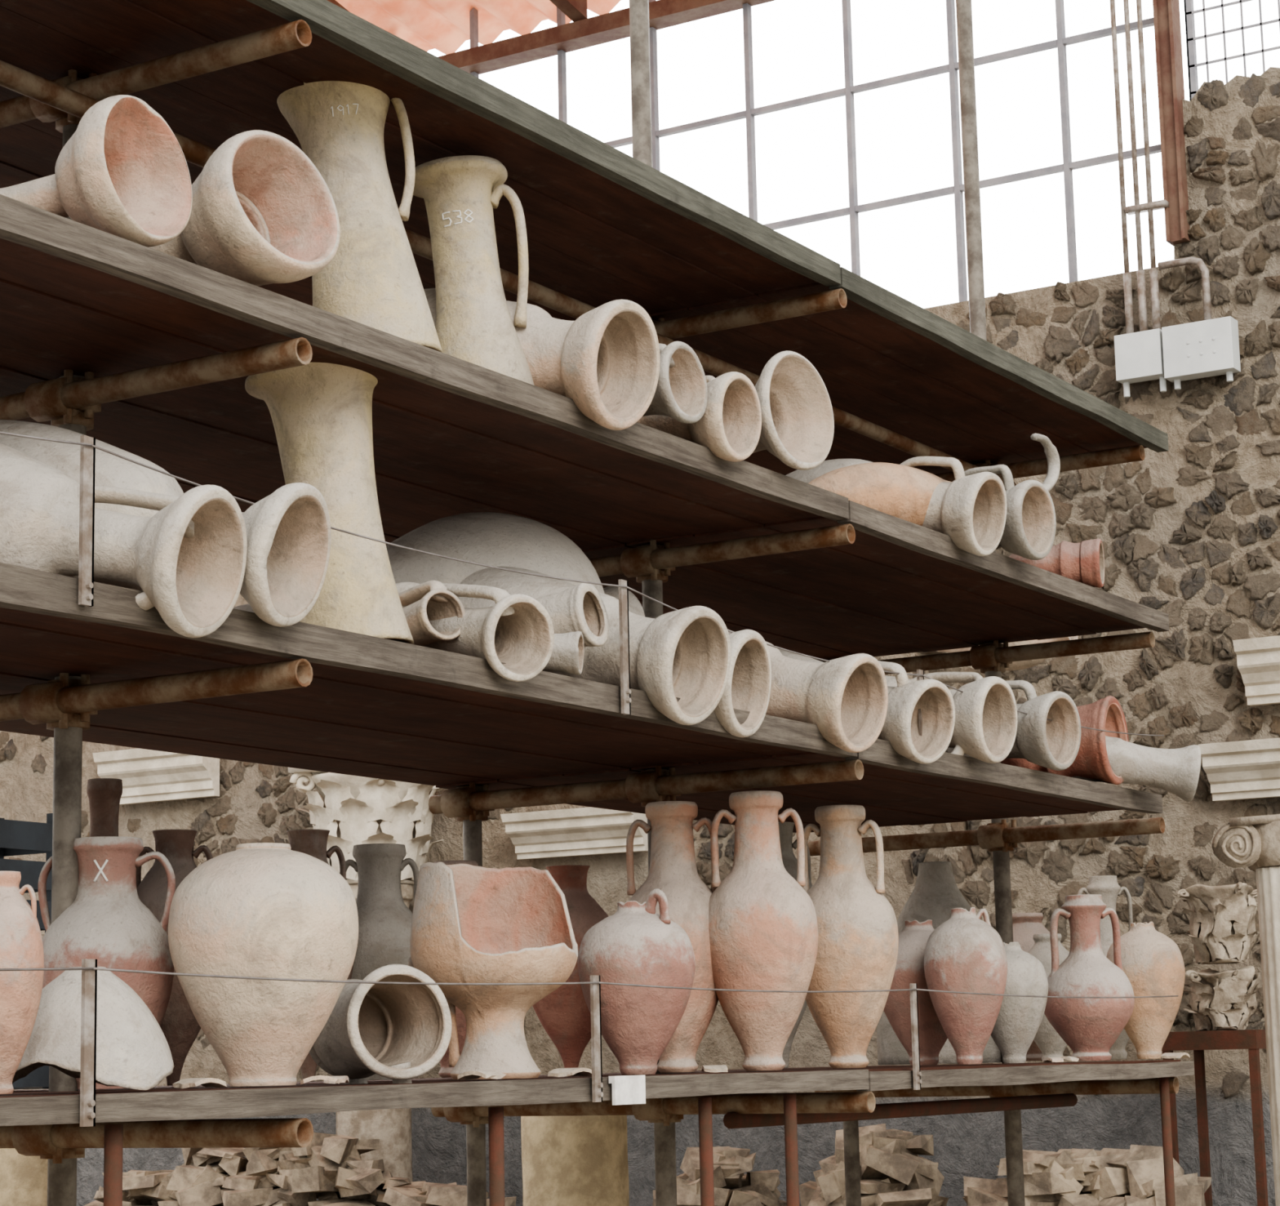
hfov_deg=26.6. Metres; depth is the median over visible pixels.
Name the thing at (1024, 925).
amphora
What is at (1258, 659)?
crown molding
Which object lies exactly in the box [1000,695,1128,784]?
clay jar
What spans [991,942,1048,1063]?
amphora
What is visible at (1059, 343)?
wall stones
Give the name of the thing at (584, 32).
roof beam
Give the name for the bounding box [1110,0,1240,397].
junction box
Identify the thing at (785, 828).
amphora
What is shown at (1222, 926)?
capital
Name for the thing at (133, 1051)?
shard
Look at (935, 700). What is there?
amphora
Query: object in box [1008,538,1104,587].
clay jar
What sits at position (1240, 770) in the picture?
crown molding
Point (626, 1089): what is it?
paper label
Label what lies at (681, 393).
vessel
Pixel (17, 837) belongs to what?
crate
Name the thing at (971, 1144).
wall
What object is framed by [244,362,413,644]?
clay vase
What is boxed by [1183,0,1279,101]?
mesh fence
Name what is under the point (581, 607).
broken amphora neck
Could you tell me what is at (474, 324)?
jug
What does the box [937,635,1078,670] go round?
amphora
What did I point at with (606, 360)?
amphora
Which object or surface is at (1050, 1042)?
amphora
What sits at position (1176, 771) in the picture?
amphora
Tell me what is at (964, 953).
amphora
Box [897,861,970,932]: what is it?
vessel
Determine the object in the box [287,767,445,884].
capital
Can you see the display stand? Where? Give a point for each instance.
(1253, 1040)
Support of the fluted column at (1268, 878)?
on the floor
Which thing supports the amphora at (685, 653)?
on the storage rack
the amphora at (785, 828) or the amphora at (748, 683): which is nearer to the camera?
the amphora at (748, 683)
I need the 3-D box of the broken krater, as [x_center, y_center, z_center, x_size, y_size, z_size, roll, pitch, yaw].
[-0.413,1.010,7.479,0.486,0.604,0.454,-7,-11,31]
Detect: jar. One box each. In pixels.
[168,842,358,1086]
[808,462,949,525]
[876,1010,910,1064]
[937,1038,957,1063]
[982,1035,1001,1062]
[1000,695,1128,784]
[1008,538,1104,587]
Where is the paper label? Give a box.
[608,1075,645,1105]
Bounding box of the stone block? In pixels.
[520,1115,629,1205]
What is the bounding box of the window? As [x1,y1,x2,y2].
[469,0,1160,302]
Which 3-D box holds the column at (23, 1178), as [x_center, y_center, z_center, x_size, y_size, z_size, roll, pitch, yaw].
[-2.926,3.058,12.736,0.313,1.350,0.314,-7,-11,31]
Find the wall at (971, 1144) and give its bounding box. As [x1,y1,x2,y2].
[0,66,1279,1205]
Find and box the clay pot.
[309,964,451,1084]
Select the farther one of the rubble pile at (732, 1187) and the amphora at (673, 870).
the rubble pile at (732, 1187)
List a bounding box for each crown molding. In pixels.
[92,748,219,804]
[500,806,648,859]
[1198,737,1279,801]
[1232,635,1279,706]
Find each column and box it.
[0,1148,47,1205]
[1255,866,1279,1205]
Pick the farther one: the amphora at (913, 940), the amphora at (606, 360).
the amphora at (913, 940)
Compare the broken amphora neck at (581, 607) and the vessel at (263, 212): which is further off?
the broken amphora neck at (581, 607)
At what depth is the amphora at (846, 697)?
8.76 m
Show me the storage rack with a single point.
(148, 353)
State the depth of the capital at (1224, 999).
13.14 m
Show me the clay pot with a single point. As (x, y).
(399, 1033)
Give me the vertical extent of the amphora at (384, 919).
0.720 m
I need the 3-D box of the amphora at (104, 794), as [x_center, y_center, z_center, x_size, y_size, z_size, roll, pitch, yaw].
[-1.530,0.938,7.705,0.187,0.870,0.182,-7,-11,31]
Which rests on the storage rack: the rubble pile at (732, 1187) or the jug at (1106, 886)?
the jug at (1106, 886)
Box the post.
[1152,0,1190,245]
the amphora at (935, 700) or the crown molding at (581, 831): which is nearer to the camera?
the amphora at (935, 700)
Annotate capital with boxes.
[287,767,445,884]
[1177,882,1259,964]
[1184,966,1260,1031]
[1214,812,1279,871]
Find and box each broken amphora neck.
[398,580,465,645]
[534,582,608,646]
[542,631,583,675]
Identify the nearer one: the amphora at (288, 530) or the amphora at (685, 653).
the amphora at (288, 530)
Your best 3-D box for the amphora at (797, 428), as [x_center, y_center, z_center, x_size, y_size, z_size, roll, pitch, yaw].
[0.123,-0.558,8.935,1.010,0.390,0.393,-9,-12,37]
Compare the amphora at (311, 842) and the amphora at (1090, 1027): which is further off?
the amphora at (1090, 1027)
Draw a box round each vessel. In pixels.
[0,94,192,247]
[149,129,340,286]
[642,341,707,423]
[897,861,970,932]
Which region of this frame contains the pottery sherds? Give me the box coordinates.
[173,1052,1190,1088]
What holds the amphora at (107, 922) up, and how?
on the storage rack
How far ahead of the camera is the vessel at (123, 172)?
6.25 m
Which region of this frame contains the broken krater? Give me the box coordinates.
[408,862,577,1079]
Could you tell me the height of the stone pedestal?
1.942 m
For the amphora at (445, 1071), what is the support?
on the storage rack
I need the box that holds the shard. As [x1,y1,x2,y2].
[12,966,173,1089]
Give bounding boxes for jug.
[276,80,442,352]
[395,582,554,681]
[413,155,533,385]
[1077,875,1133,1058]
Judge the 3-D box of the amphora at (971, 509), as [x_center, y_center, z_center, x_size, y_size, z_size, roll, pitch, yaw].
[0.879,-0.341,9.964,0.936,0.428,0.332,-7,-11,32]
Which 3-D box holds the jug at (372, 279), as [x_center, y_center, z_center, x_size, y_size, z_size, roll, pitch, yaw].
[-0.760,-1.017,7.319,0.446,0.817,0.355,0,-10,-7]
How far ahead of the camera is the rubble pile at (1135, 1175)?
12.73 m
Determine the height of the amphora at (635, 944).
0.540 m
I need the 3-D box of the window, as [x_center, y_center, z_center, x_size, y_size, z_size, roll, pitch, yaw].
[-1.397,-4.473,17.691,9.954,6.566,0.050,-7,-11,31]
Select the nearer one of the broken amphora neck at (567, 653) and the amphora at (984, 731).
the broken amphora neck at (567, 653)
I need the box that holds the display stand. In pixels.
[1161,1029,1268,1205]
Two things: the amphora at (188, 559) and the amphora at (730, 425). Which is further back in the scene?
the amphora at (730, 425)
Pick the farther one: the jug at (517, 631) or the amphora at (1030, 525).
the amphora at (1030, 525)
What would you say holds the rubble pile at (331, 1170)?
on the ledge
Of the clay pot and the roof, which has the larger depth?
the roof
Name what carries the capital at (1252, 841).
on the fluted column at (1268, 878)
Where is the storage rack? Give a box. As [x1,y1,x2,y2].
[0,0,1194,1205]
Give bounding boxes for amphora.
[0,419,331,626]
[0,443,247,637]
[0,871,44,1093]
[37,835,175,1089]
[86,777,122,836]
[136,829,213,1085]
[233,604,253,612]
[286,828,353,1081]
[345,843,419,1079]
[386,511,644,616]
[423,288,660,430]
[433,860,478,1077]
[457,566,731,724]
[533,864,608,1067]
[577,888,695,1075]
[626,800,719,1072]
[636,371,761,462]
[648,617,888,752]
[708,790,817,1071]
[714,629,771,737]
[752,350,834,470]
[777,648,955,764]
[778,822,812,1067]
[786,456,1006,555]
[801,804,898,1068]
[883,919,947,1065]
[884,671,1017,763]
[924,906,1007,1064]
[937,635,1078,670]
[945,680,1080,770]
[964,464,1056,559]
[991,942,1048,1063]
[1012,912,1062,1061]
[1027,933,1069,1059]
[1044,893,1134,1061]
[1071,735,1200,801]
[1106,921,1185,1058]
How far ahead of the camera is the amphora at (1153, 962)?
11.97 m
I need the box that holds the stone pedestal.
[336,883,413,1182]
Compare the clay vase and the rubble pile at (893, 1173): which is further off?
the rubble pile at (893, 1173)
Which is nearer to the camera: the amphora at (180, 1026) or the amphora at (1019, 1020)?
the amphora at (180, 1026)
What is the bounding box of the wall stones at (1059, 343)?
[0,73,1279,1098]
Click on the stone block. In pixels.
(575, 1160)
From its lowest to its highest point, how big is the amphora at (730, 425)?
0.314 m
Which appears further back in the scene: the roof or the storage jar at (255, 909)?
the roof
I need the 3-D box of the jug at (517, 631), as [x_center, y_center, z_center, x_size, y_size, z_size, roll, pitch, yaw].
[-0.508,0.082,7.339,0.625,0.328,0.259,-11,-13,44]
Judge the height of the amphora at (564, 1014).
0.721 m
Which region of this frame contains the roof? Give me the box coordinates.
[335,0,621,54]
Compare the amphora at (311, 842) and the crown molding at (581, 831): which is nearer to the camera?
the amphora at (311, 842)
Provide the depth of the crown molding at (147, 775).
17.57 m
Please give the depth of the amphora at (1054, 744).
10.14 m
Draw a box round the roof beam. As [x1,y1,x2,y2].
[327,0,774,74]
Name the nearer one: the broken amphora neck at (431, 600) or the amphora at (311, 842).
the broken amphora neck at (431, 600)
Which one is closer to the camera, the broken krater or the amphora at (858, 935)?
the broken krater
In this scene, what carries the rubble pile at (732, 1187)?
on the ledge
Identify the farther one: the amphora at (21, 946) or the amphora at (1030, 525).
the amphora at (1030, 525)
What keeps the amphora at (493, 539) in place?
on the storage rack
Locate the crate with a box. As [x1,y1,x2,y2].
[0,813,53,1088]
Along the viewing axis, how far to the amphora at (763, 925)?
8.80 m
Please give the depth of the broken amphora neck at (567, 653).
7.41 m
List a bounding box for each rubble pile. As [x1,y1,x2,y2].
[84,1132,516,1205]
[652,1146,786,1205]
[799,1123,948,1205]
[961,1144,1211,1205]

